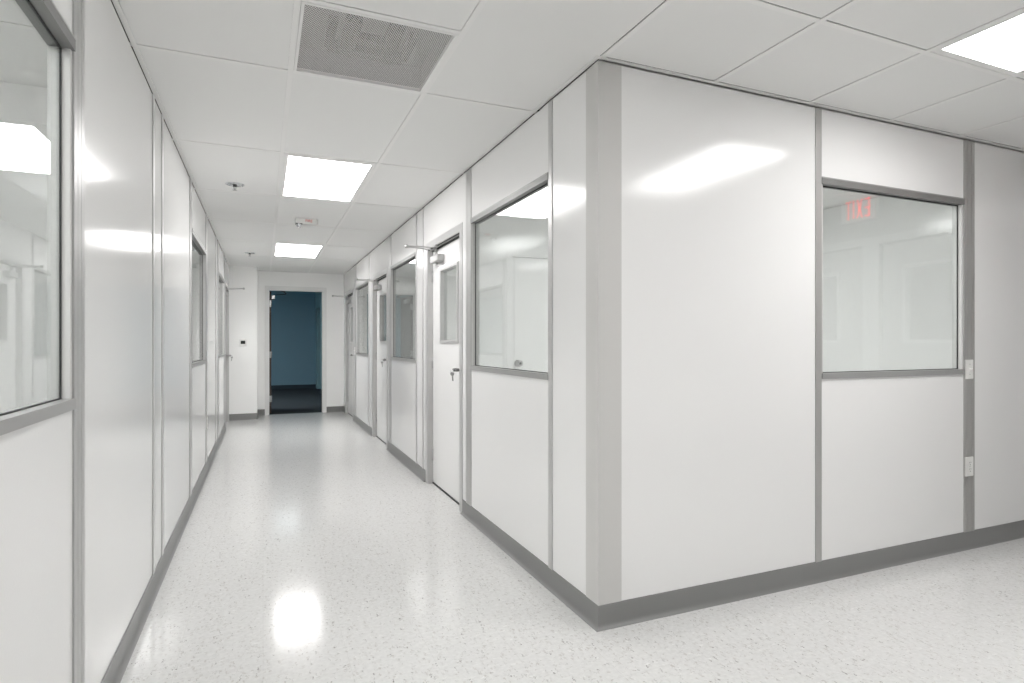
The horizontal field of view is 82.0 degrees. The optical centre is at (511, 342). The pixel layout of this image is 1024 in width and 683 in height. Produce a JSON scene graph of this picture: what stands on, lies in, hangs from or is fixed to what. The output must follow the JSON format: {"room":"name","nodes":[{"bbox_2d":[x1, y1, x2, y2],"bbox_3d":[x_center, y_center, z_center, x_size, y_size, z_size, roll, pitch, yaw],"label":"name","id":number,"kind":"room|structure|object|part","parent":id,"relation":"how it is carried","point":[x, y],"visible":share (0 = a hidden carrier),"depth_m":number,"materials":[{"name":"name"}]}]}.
{"room":"laboratory corridor","nodes":[
{"label":"laboratory corridor","id":0,"kind":"room"},
{"bbox_2d":[0,81,46,411],"bbox_3d":[-2.777,0.005,2.588,2.000,2.436,0.050,0,0,-23],"label":"wall","id":1,"kind":"structure","parent":0,"point":[23,108],"depth_m":2.76,"materials":[{"name":"white"}]},
{"bbox_2d":[0,0,228,682],"bbox_3d":[-2.338,0.004,4.196,0.050,2.438,10.990,0,0,-23],"label":"wall","id":2,"kind":"structure","parent":0,"point":[36,459],"depth_m":2.14,"materials":[{"name":"white plastic"}]},
{"bbox_3d":[-1.030,0.704,1.104,0.050,1.037,1.176,0,0,-23],"label":"wall panel","id":3,"kind":"part","parent":2,"relation":"part of","materials":[{"name":"white"}]},
{"bbox_2d":[0,0,76,435],"bbox_3d":[-1.028,-0.335,1.105,0.064,1.042,1.176,0,0,-23],"label":"window","id":4,"kind":"structure","parent":2,"relation":"in","point":[45,17],"depth_m":1.63,"materials":[{"name":"grey metal"}]},
{"bbox_3d":[-1.030,-1.030,1.104,0.050,0.350,1.176,0,0,-23],"label":"wall panel","id":5,"kind":"part","parent":2,"relation":"part of","materials":[{"name":"white"}]},
{"bbox_2d":[72,0,84,682],"bbox_3d":[-1.279,-0.041,1.694,0.059,2.330,0.104,0,0,-23],"label":"batten","id":6,"kind":"object","parent":2,"relation":"attached to","point":[78,6],"visible":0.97,"depth_m":1.69,"materials":[{"name":"silver metal"}]},
{"bbox_3d":[-1.532,0.009,2.289,0.050,2.428,1.190,0,0,-23],"label":"wall panel","id":7,"kind":"part","parent":2,"relation":"part of","materials":[{"name":"white"}]},
{"bbox_2d":[152,94,154,574],"bbox_3d":[-1.772,-0.041,2.858,0.059,2.330,0.045,0,0,-23],"label":"batten","id":8,"kind":"object","parent":2,"relation":"attached to","point":[153,97],"visible":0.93,"depth_m":2.85,"materials":[{"name":"grey metal"}]},
{"bbox_3d":[-1.826,0.009,2.985,0.050,2.428,0.230,0,0,-23],"label":"wall panel","id":9,"kind":"part","parent":2,"relation":"part of","materials":[{"name":"white"}]},
{"bbox_2d":[161,114,163,555],"bbox_3d":[-1.880,-0.041,3.114,0.059,2.330,0.050,0,0,-23],"label":"batten","id":10,"kind":"object","parent":2,"relation":"attached to","point":[162,117],"visible":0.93,"depth_m":3.11,"materials":[{"name":"grey metal"}]},
{"bbox_2d":[101,425,225,682],"bbox_3d":[-2.097,1.172,3.717,0.021,0.101,9.920,0,0,-23],"label":"baseboard","id":11,"kind":"structure","parent":2,"relation":"attached to","point":[116,669],"depth_m":2.79,"materials":[{"name":"grey plastic"}]},
{"bbox_3d":[-2.131,0.009,3.705,0.050,2.428,1.235,0,0,-23],"label":"wall panel","id":12,"kind":"part","parent":2,"relation":"part of","materials":[{"name":"white"}]},
{"bbox_2d":[189,177,191,496],"bbox_3d":[-2.392,-0.041,4.325,0.059,2.330,0.110,0,0,-23],"label":"batten","id":13,"kind":"object","parent":2,"relation":"attached to","point":[190,181],"visible":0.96,"depth_m":4.31,"materials":[{"name":"silver metal"}]},
{"bbox_3d":[-2.650,-1.030,4.933,0.050,0.350,1.210,0,0,-23],"label":"wall panel","id":14,"kind":"part","parent":2,"relation":"part of","materials":[{"name":"white"}]},
{"bbox_3d":[-2.650,0.704,4.933,0.050,1.037,1.210,0,0,-23],"label":"wall panel","id":15,"kind":"part","parent":2,"relation":"part of","materials":[{"name":"white plastic"}]},
{"bbox_2d":[192,228,206,367],"bbox_3d":[-2.647,-0.335,4.934,0.064,1.042,1.210,0,0,-23],"label":"window","id":16,"kind":"structure","parent":2,"relation":"in","point":[199,253],"depth_m":5.11,"materials":[{"name":"grey"}]},
{"bbox_3d":[-2.649,-0.332,4.933,0.004,0.976,1.182,0,0,-23],"label":"glass","id":17,"kind":"part","parent":16,"relation":"part of","materials":[{"name":"clear glass"}]},
{"bbox_2d":[206,215,206,462],"bbox_3d":[-2.906,-0.041,5.541,0.059,2.330,0.110,0,0,-23],"label":"batten","id":18,"kind":"object","parent":2,"relation":"attached to","point":[206,215],"visible":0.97,"depth_m":5.53,"materials":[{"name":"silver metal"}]},
{"bbox_3d":[-3.150,0.009,6.116,0.050,2.428,1.140,0,0,-23],"label":"wall panel","id":19,"kind":"part","parent":2,"relation":"part of","materials":[{"name":"white"}]},
{"bbox_2d":[216,237,216,440],"bbox_3d":[-3.385,-0.041,6.673,0.059,2.330,0.070,0,0,-23],"label":"batten","id":20,"kind":"object","parent":2,"relation":"attached to","point":[216,237],"visible":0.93,"depth_m":6.71,"materials":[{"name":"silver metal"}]},
{"bbox_3d":[-3.454,0.009,6.835,0.050,2.428,0.280,0,0,-23],"label":"wall panel","id":21,"kind":"part","parent":2,"relation":"part of","materials":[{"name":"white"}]},
{"bbox_2d":[218,242,218,436],"bbox_3d":[-3.526,-0.041,7.005,0.059,2.330,0.090,0,0,-23],"label":"batten","id":22,"kind":"object","parent":2,"relation":"attached to","point":[218,242],"visible":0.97,"depth_m":7.01,"materials":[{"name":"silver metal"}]},
{"bbox_3d":[-3.761,-1.030,7.560,0.050,0.350,1.115,0,0,-23],"label":"wall panel","id":23,"kind":"part","parent":2,"relation":"part of","materials":[{"name":"white"}]},
{"bbox_3d":[-3.761,0.704,7.560,0.050,1.037,1.115,0,0,-23],"label":"wall panel","id":24,"kind":"part","parent":2,"relation":"part of","materials":[{"name":"white plastic"}]},
{"bbox_2d":[219,272,224,357],"bbox_3d":[-3.758,-0.335,7.561,0.064,1.042,1.115,0,0,-23],"label":"window","id":25,"kind":"structure","parent":2,"relation":"in","point":[221,280],"depth_m":7.94,"materials":[{"name":"grey"}]},
{"bbox_3d":[-3.760,-0.332,7.560,0.004,0.976,1.087,0,0,-23],"label":"glass","id":26,"kind":"part","parent":25,"relation":"part of","materials":[{"name":"clear glass"}]},
{"bbox_2d":[224,255,224,424],"bbox_3d":[-3.992,-0.041,8.108,0.059,2.330,0.075,0,0,-23],"label":"batten","id":27,"kind":"object","parent":2,"relation":"attached to","point":[224,255],"visible":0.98,"depth_m":8.11,"materials":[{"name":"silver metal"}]},
{"bbox_3d":[-4.264,-1.036,8.750,0.050,0.338,1.040,0,0,-23],"label":"wall panel","id":28,"kind":"part","parent":2,"relation":"part of","materials":[{"name":"white"}]},
{"bbox_2d":[225,282,244,428],"bbox_3d":[-4.170,0.178,8.790,0.344,2.090,1.040,0,0,-23],"label":"door","id":29,"kind":"structure","parent":2,"relation":"in","point":[227,288],"depth_m":9.16,"materials":[{"name":"grey"}]},
{"bbox_3d":[-4.283,0.178,8.742,0.099,2.090,1.040,0,0,-23],"label":"frame","id":30,"kind":"part","parent":29,"relation":"part of","materials":[{"name":"grey metal"}]},
{"bbox_2d":[229,266,256,413],"bbox_3d":[-4.511,0.004,9.535,0.707,2.437,0.537,0,0,-23],"label":"wall","id":31,"kind":"structure","parent":0,"point":[242,303],"depth_m":9.35,"materials":[{"name":"white paint"}]},
{"bbox_2d":[229,413,256,420],"bbox_3d":[-4.261,1.172,9.337,0.412,0.101,0.021,0,0,-23],"label":"baseboard","id":32,"kind":"structure","parent":31,"relation":"attached to","point":[248,416],"depth_m":9.34,"materials":[{"name":"grey plastic"}]},
{"bbox_2d":[239,339,246,345],"bbox_3d":[-4.266,-0.002,9.334,0.104,0.110,0.024,0,0,-23],"label":"thermostat","id":33,"kind":"object","parent":31,"relation":"attached to","point":[242,342],"visible":1,"depth_m":9.32,"materials":[{"name":"white plastic"}]},
{"bbox_2d":[271,291,315,384],"bbox_3d":[-6.379,-0.152,15.597,6.000,2.750,0.100,0,0,-23],"label":"wall","id":34,"kind":"structure","parent":0,"point":[293,314],"depth_m":15.77,"materials":[{"name":"blue paint"}]},
{"bbox_2d":[271,384,315,388],"bbox_3d":[-7.175,1.172,15.195,4.020,0.101,0.021,0,0,-23],"label":"baseboard","id":35,"kind":"structure","parent":34,"relation":"attached to","point":[307,385],"depth_m":15.75,"materials":[{"name":"grey plastic"}]},
{"bbox_2d":[222,251,414,409],"bbox_3d":[-2.436,-0.227,10.774,5.494,2.900,0.130,0,0,-23],"label":"wall","id":36,"kind":"structure","parent":0,"point":[334,283],"depth_m":10.42,"materials":[{"name":"white paint"}]},
{"bbox_2d":[265,286,326,414],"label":"door frame","id":37,"kind":"structure","parent":36,"relation":"in","point":[268,297],"depth_m":10.12,"materials":[{"name":"white metal"}]},
{"bbox_2d":[258,406,342,415],"bbox_3d":[-3.637,1.172,10.184,1.408,0.101,0.021,0,0,-23],"label":"baseboard","id":38,"kind":"structure","parent":36,"relation":"attached to","point":[333,408],"depth_m":10.38,"materials":[{"name":"grey plastic"}]},
{"bbox_2d":[315,72,585,594],"bbox_3d":[-2.468,-0.152,9.303,0.100,2.750,14.541,0,0,-23],"label":"wall","id":39,"kind":"structure","parent":0,"point":[509,413],"depth_m":3.22,"materials":[{"name":"white"}]},
{"bbox_2d":[332,288,353,416],"bbox_3d":[-2.784,0.178,9.778,0.344,2.090,1.040,0,0,-23],"label":"door","id":40,"kind":"structure","parent":39,"relation":"in","point":[349,296],"depth_m":10.10,"materials":[{"name":"grey"}]},
{"bbox_3d":[-2.672,0.178,9.825,0.099,2.090,1.040,0,0,-23],"label":"frame","id":41,"kind":"part","parent":40,"relation":"part of","materials":[{"name":"grey metal"}]},
{"bbox_3d":[-2.641,-0.309,9.795,0.056,0.620,0.490,0,0,-23],"label":"vision frame","id":42,"kind":"part","parent":40,"relation":"part of","materials":[{"name":"grey metal"}]},
{"bbox_3d":[-2.639,-0.309,9.796,0.006,0.568,0.438,0,0,-23],"label":"vision glass","id":43,"kind":"part","parent":40,"relation":"part of","materials":[{"name":"clear glass"}]},
{"bbox_3d":[-2.931,0.009,10.387,0.050,2.428,0.197,0,0,-23],"label":"wall panel","id":44,"kind":"part","parent":39,"relation":"part of","materials":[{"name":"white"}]},
{"bbox_3d":[-2.691,-1.036,9.817,0.050,0.338,1.040,0,0,-23],"label":"wall panel","id":45,"kind":"part","parent":39,"relation":"part of","materials":[{"name":"white"}]},
{"bbox_3d":[-2.459,0.009,9.269,0.050,2.428,0.150,0,0,-23],"label":"wall panel","id":46,"kind":"part","parent":39,"relation":"part of","materials":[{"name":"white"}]},
{"bbox_2d":[355,265,355,415],"bbox_3d":[-2.407,-0.041,9.145,0.059,2.330,0.120,0,0,-23],"label":"batten","id":47,"kind":"object","parent":39,"relation":"attached to","point":[355,265],"visible":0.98,"depth_m":9.10,"materials":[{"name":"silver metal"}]},
{"bbox_2d":[355,280,367,356],"bbox_3d":[-2.158,-0.335,8.550,0.064,1.042,1.170,0,0,-23],"label":"window frame","id":48,"kind":"structure","parent":39,"relation":"in","point":[365,283],"depth_m":9.07,"materials":[{"name":"grey metal"}]},
{"bbox_3d":[-2.155,-1.030,8.551,0.050,0.350,1.170,0,0,-23],"label":"wall panel","id":49,"kind":"part","parent":39,"relation":"part of","materials":[{"name":"white"}]},
{"bbox_3d":[-2.155,0.704,8.551,0.050,1.037,1.170,0,0,-23],"label":"wall panel","id":50,"kind":"part","parent":39,"relation":"part of","materials":[{"name":"white"}]},
{"bbox_2d":[368,254,368,425],"bbox_3d":[-1.916,-0.041,7.984,0.059,2.330,0.060,0,0,-23],"label":"batten","id":51,"kind":"object","parent":39,"relation":"attached to","point":[368,254],"visible":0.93,"depth_m":7.98,"materials":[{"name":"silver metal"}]},
{"bbox_3d":[-1.857,0.009,7.846,0.050,2.428,0.240,0,0,-23],"label":"wall panel","id":52,"kind":"part","parent":39,"relation":"part of","materials":[{"name":"white"}]},
{"bbox_2d":[356,268,387,447],"bbox_3d":[-1.702,0.178,7.217,0.344,2.090,1.040,0,0,-23],"label":"door","id":53,"kind":"structure","parent":39,"relation":"in","point":[379,281],"depth_m":7.44,"materials":[{"name":"grey"}]},
{"bbox_3d":[-1.589,0.178,7.265,0.099,2.090,1.040,0,0,-23],"label":"frame","id":54,"kind":"part","parent":53,"relation":"part of","materials":[{"name":"grey metal"}]},
{"bbox_3d":[-1.558,-0.309,7.234,0.056,0.620,0.490,0,0,-23],"label":"vision frame","id":55,"kind":"part","parent":53,"relation":"part of","materials":[{"name":"grey"}]},
{"bbox_3d":[-1.608,-1.036,7.257,0.050,0.338,1.040,0,0,-23],"label":"wall panel","id":56,"kind":"part","parent":39,"relation":"part of","materials":[{"name":"white"}]},
{"bbox_3d":[-1.389,0.009,6.741,0.050,2.428,0.080,0,0,-23],"label":"wall panel","id":57,"kind":"part","parent":39,"relation":"part of","materials":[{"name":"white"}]},
{"bbox_2d":[389,235,390,442],"bbox_3d":[-1.352,-0.041,6.651,0.059,2.330,0.115,0,0,-23],"label":"batten","id":58,"kind":"object","parent":39,"relation":"attached to","point":[390,235],"visible":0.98,"depth_m":6.65,"materials":[{"name":"silver metal"}]},
{"bbox_2d":[390,252,414,362],"bbox_3d":[-1.106,-0.335,6.064,0.064,1.042,1.159,0,0,-23],"label":"window","id":59,"kind":"structure","parent":39,"relation":"in","point":[411,257],"depth_m":6.58,"materials":[{"name":"grey metal"}]},
{"bbox_3d":[-1.103,-1.030,6.065,0.050,0.350,1.159,0,0,-23],"label":"wall panel","id":60,"kind":"part","parent":39,"relation":"part of","materials":[{"name":"white"}]},
{"bbox_3d":[-1.103,0.704,6.065,0.050,1.037,1.159,0,0,-23],"label":"wall panel","id":61,"kind":"part","parent":39,"relation":"part of","materials":[{"name":"white plastic"}]},
{"bbox_2d":[415,214,416,463],"bbox_3d":[-0.870,-0.041,5.512,0.059,2.330,0.040,0,0,-23],"label":"batten","id":62,"kind":"object","parent":39,"relation":"attached to","point":[415,214],"visible":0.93,"depth_m":5.50,"materials":[{"name":"grey metal"}]},
{"bbox_3d":[-0.822,0.009,5.399,0.050,2.428,0.206,0,0,-23],"label":"wall panel","id":63,"kind":"part","parent":39,"relation":"part of","materials":[{"name":"white plastic"}]},
{"bbox_2d":[422,208,423,468],"bbox_3d":[-0.774,-0.041,5.286,0.059,2.330,0.040,0,0,-23],"label":"batten","id":64,"kind":"object","parent":39,"relation":"attached to","point":[422,208],"visible":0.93,"depth_m":5.26,"materials":[{"name":"grey metal"}]},
{"bbox_3d":[-0.751,0.009,5.231,0.050,2.428,0.080,0,0,-23],"label":"wall panel","id":65,"kind":"part","parent":39,"relation":"part of","materials":[{"name":"white"}]},
{"bbox_2d":[404,222,462,511],"bbox_3d":[-0.626,0.178,4.675,0.344,2.090,1.040,0,0,-23],"label":"door","id":66,"kind":"structure","parent":39,"relation":"in","point":[444,396],"depth_m":4.82,"materials":[{"name":"grey"}]},
{"bbox_3d":[-0.746,-0.779,4.893,0.267,0.034,0.032,0,0,-17],"label":"arm","id":67,"kind":"part","parent":66,"relation":"part of","materials":[{"name":"grey metal"}]},
{"bbox_3d":[-0.514,0.178,4.723,0.099,2.090,1.040,0,0,-23],"label":"frame","id":68,"kind":"part","parent":66,"relation":"part of","materials":[{"name":"grey metal"}]},
{"bbox_3d":[-0.483,-0.309,4.692,0.056,0.620,0.490,0,0,-23],"label":"vision frame","id":69,"kind":"part","parent":66,"relation":"part of","materials":[{"name":"grey"}]},
{"bbox_3d":[-0.533,-1.036,4.715,0.050,0.338,1.040,0,0,-23],"label":"wall panel","id":70,"kind":"part","parent":39,"relation":"part of","materials":[{"name":"white"}]},
{"bbox_3d":[-0.314,0.009,4.199,0.050,2.428,0.080,0,0,-23],"label":"wall panel","id":71,"kind":"part","parent":39,"relation":"part of","materials":[{"name":"white"}]},
{"bbox_2d":[466,168,471,505],"bbox_3d":[-0.278,-0.041,4.112,0.059,2.330,0.110,0,0,-23],"label":"batten","id":72,"kind":"object","parent":39,"relation":"attached to","point":[468,172],"visible":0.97,"depth_m":4.09,"materials":[{"name":"silver metal"}]},
{"bbox_2d":[343,406,597,631],"bbox_3d":[-1.317,1.172,6.479,0.021,0.101,8.654,0,0,-23],"label":"baseboard","id":73,"kind":"structure","parent":39,"relation":"attached to","point":[573,598],"depth_m":3.22,"materials":[{"name":"grey plastic"}]},
{"bbox_2d":[470,172,547,379],"bbox_3d":[-0.026,-0.335,3.510,0.064,1.042,1.194,0,0,-23],"label":"window","id":74,"kind":"structure","parent":39,"relation":"in","point":[541,182],"depth_m":3.87,"materials":[{"name":"grey metal"}]},
{"bbox_3d":[-0.024,-1.030,3.511,0.050,0.350,1.194,0,0,-23],"label":"wall panel","id":75,"kind":"part","parent":39,"relation":"part of","materials":[{"name":"white"}]},
{"bbox_3d":[-0.024,0.704,3.511,0.050,1.037,1.194,0,0,-23],"label":"wall panel","id":76,"kind":"part","parent":39,"relation":"part of","materials":[{"name":"white"}]},
{"bbox_2d":[548,99,552,569],"bbox_3d":[0.216,-0.041,2.943,0.059,2.330,0.040,0,0,-23],"label":"batten","id":77,"kind":"object","parent":39,"relation":"attached to","point":[550,103],"visible":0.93,"depth_m":2.93,"materials":[{"name":"grey metal"}]},
{"bbox_3d":[0.289,0.009,2.772,0.050,2.428,0.331,0,0,-23],"label":"wall panel","id":78,"kind":"part","parent":39,"relation":"part of","materials":[{"name":"white"}]},
{"bbox_2d":[447,214,547,367],"bbox_3d":[0.791,0.005,5.931,3.323,2.436,0.050,0,0,-23],"label":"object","id":79,"kind":"structure","parent":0,"point":[500,234],"depth_m":5.51,"materials":[{"name":"white"}]},
{"bbox_2d":[507,251,547,371],"bbox_3d":[0.419,0.178,5.743,1.015,2.090,0.118,0,0,-23],"label":"door","id":80,"kind":"structure","parent":79,"relation":"in","point":[527,272],"depth_m":5.64,"materials":[{"name":"white"}]},
{"bbox_3d":[0.067,0.193,5.567,0.068,0.068,0.066,0,0,-23],"label":"knob","id":81,"kind":"part","parent":80,"relation":"part of","materials":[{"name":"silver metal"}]},
{"bbox_2d":[0,0,1023,277],"bbox_3d":[-0.951,-1.375,5.009,7.350,0.321,11.767,0,0,-23],"label":"ceiling","id":82,"kind":"structure","parent":0,"point":[222,79],"depth_m":2.71,"materials":[{"name":"white tile"}]},
{"bbox_2d":[225,182,244,190],"bbox_3d":[-2.123,-1.192,4.509,0.136,0.046,0.136,0,0,-23],"label":"sprinkler","id":83,"kind":"object","parent":82,"relation":"attached to","point":[232,184],"visible":1,"depth_m":4.50,"materials":[{"name":"silver metal"}]},
{"bbox_2d":[273,243,323,257],"bbox_3d":[-2.849,-1.244,7.810,0.584,0.054,1.193,0,0,-23],"label":"ceiling light","id":84,"kind":"object","parent":82,"relation":"attached to","point":[280,249],"visible":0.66,"depth_m":7.76,"materials":[{"name":"white plastic"}]},
{"bbox_2d":[295,218,317,227],"bbox_3d":[-2.021,-1.173,5.800,0.215,0.086,0.111,0,0,-23],"label":"fire alarm strobe","id":85,"kind":"object","parent":82,"relation":"attached to","point":[299,222],"visible":1,"depth_m":5.75,"materials":[{"name":"white plastic"}]},
{"bbox_2d":[280,154,375,202],"bbox_3d":[-1.425,-1.244,4.441,0.584,0.054,1.193,0,0,-23],"label":"ceiling light","id":86,"kind":"object","parent":82,"relation":"attached to","point":[308,177],"visible":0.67,"depth_m":4.34,"materials":[{"name":"white plastic"}]},
{"bbox_2d":[294,1,457,92],"bbox_3d":[-0.593,-1.276,2.476,0.584,0.126,0.584,0,0,-23],"label":"ceiling vent","id":87,"kind":"object","parent":82,"relation":"in","point":[336,43],"visible":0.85,"depth_m":2.51,"materials":[{"name":"white metal"}]},
{"bbox_2d":[931,11,1023,75],"bbox_3d":[2.246,-1.244,2.022,0.584,0.054,1.193,0,0,-23],"label":"ceiling light","id":88,"kind":"object","parent":82,"relation":"attached to","point":[999,46],"visible":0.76,"depth_m":2.43,"materials":[{"name":"white plastic"}]},
{"bbox_2d":[120,388,1023,682],"bbox_3d":[-2.218,1.250,7.748,7.550,0.055,17.800,0,0,-23],"label":"floor","id":89,"kind":"structure","parent":0,"point":[307,551],"depth_m":2.71,"materials":[{"name":"plastic"}]},
{"bbox_2d":[622,66,1023,600],"bbox_3d":[1.913,0.004,3.197,3.225,2.438,0.050,0,0,-23],"label":"wall","id":90,"kind":"structure","parent":0,"point":[718,183],"depth_m":2.88,"materials":[{"name":"white"}]},
{"bbox_2d":[586,61,621,605],"bbox_3d":[0.402,-0.041,2.584,0.117,2.330,0.104,0,0,-23],"label":"post","id":91,"kind":"object","parent":90,"relation":"attached to","point":[603,79],"visible":1,"depth_m":2.54,"materials":[{"name":"grey metal"}]},
{"bbox_3d":[1.004,0.009,2.812,1.171,2.428,0.050,0,0,-23],"label":"wall panel","id":92,"kind":"part","parent":90,"relation":"part of","materials":[{"name":"white"}]},
{"bbox_2d":[597,520,1023,631],"bbox_3d":[1.874,1.172,3.142,3.300,0.101,0.021,0,0,-23],"label":"baseboard","id":93,"kind":"structure","parent":90,"relation":"attached to","point":[669,603],"depth_m":2.94,"materials":[{"name":"grey plastic"}]},
{"bbox_2d":[815,108,821,561],"bbox_3d":[1.563,-0.041,3.048,0.042,2.330,0.059,0,0,-23],"label":"batten","id":94,"kind":"object","parent":90,"relation":"attached to","point":[818,111],"visible":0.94,"depth_m":3.02,"materials":[{"name":"silver metal"}]},
{"bbox_3d":[2.126,-1.030,3.287,1.180,0.350,0.050,0,0,-23],"label":"wall panel","id":95,"kind":"part","parent":90,"relation":"part of","materials":[{"name":"white"}]},
{"bbox_3d":[2.126,0.704,3.287,1.180,1.037,0.050,0,0,-23],"label":"wall panel","id":96,"kind":"part","parent":90,"relation":"part of","materials":[{"name":"white plastic"}]},
{"bbox_2d":[822,176,964,378],"bbox_3d":[2.127,-0.335,3.284,1.180,1.042,0.064,0,0,-23],"label":"window","id":97,"kind":"structure","parent":90,"relation":"in","point":[957,203],"depth_m":3.39,"materials":[{"name":"grey"}]},
{"bbox_2d":[963,140,974,532],"bbox_3d":[2.715,-0.041,3.535,0.100,2.330,0.059,0,0,-23],"label":"batten","id":98,"kind":"object","parent":90,"relation":"attached to","point":[968,146],"visible":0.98,"depth_m":3.51,"materials":[{"name":"silver metal"}]},
{"bbox_2d":[965,456,972,476],"bbox_3d":[2.721,0.735,3.501,0.070,0.115,0.009,0,0,-23],"label":"power outlet","id":99,"kind":"object","parent":98,"relation":"attached to","point":[968,460],"visible":1,"depth_m":3.49,"materials":[{"name":"white plastic"}]},
{"bbox_2d":[965,360,972,378],"bbox_3d":[2.724,0.157,3.495,0.070,0.115,0.022,0,0,-23],"label":"light switch","id":100,"kind":"object","parent":98,"relation":"attached to","point":[968,363],"visible":1,"depth_m":3.49,"materials":[{"name":"white plastic"}]},
{"bbox_3d":[3.080,0.009,3.690,0.692,2.428,0.050,0,0,-23],"label":"wall panel","id":101,"kind":"part","parent":90,"relation":"part of","materials":[{"name":"white"}]},
{"bbox_2d":[823,196,951,371],"bbox_3d":[1.812,0.005,7.846,0.050,2.436,8.573,0,0,-23],"label":"wall","id":102,"kind":"structure","parent":0,"point":[887,261],"depth_m":4.82,"materials":[{"name":"white"}]}
]}

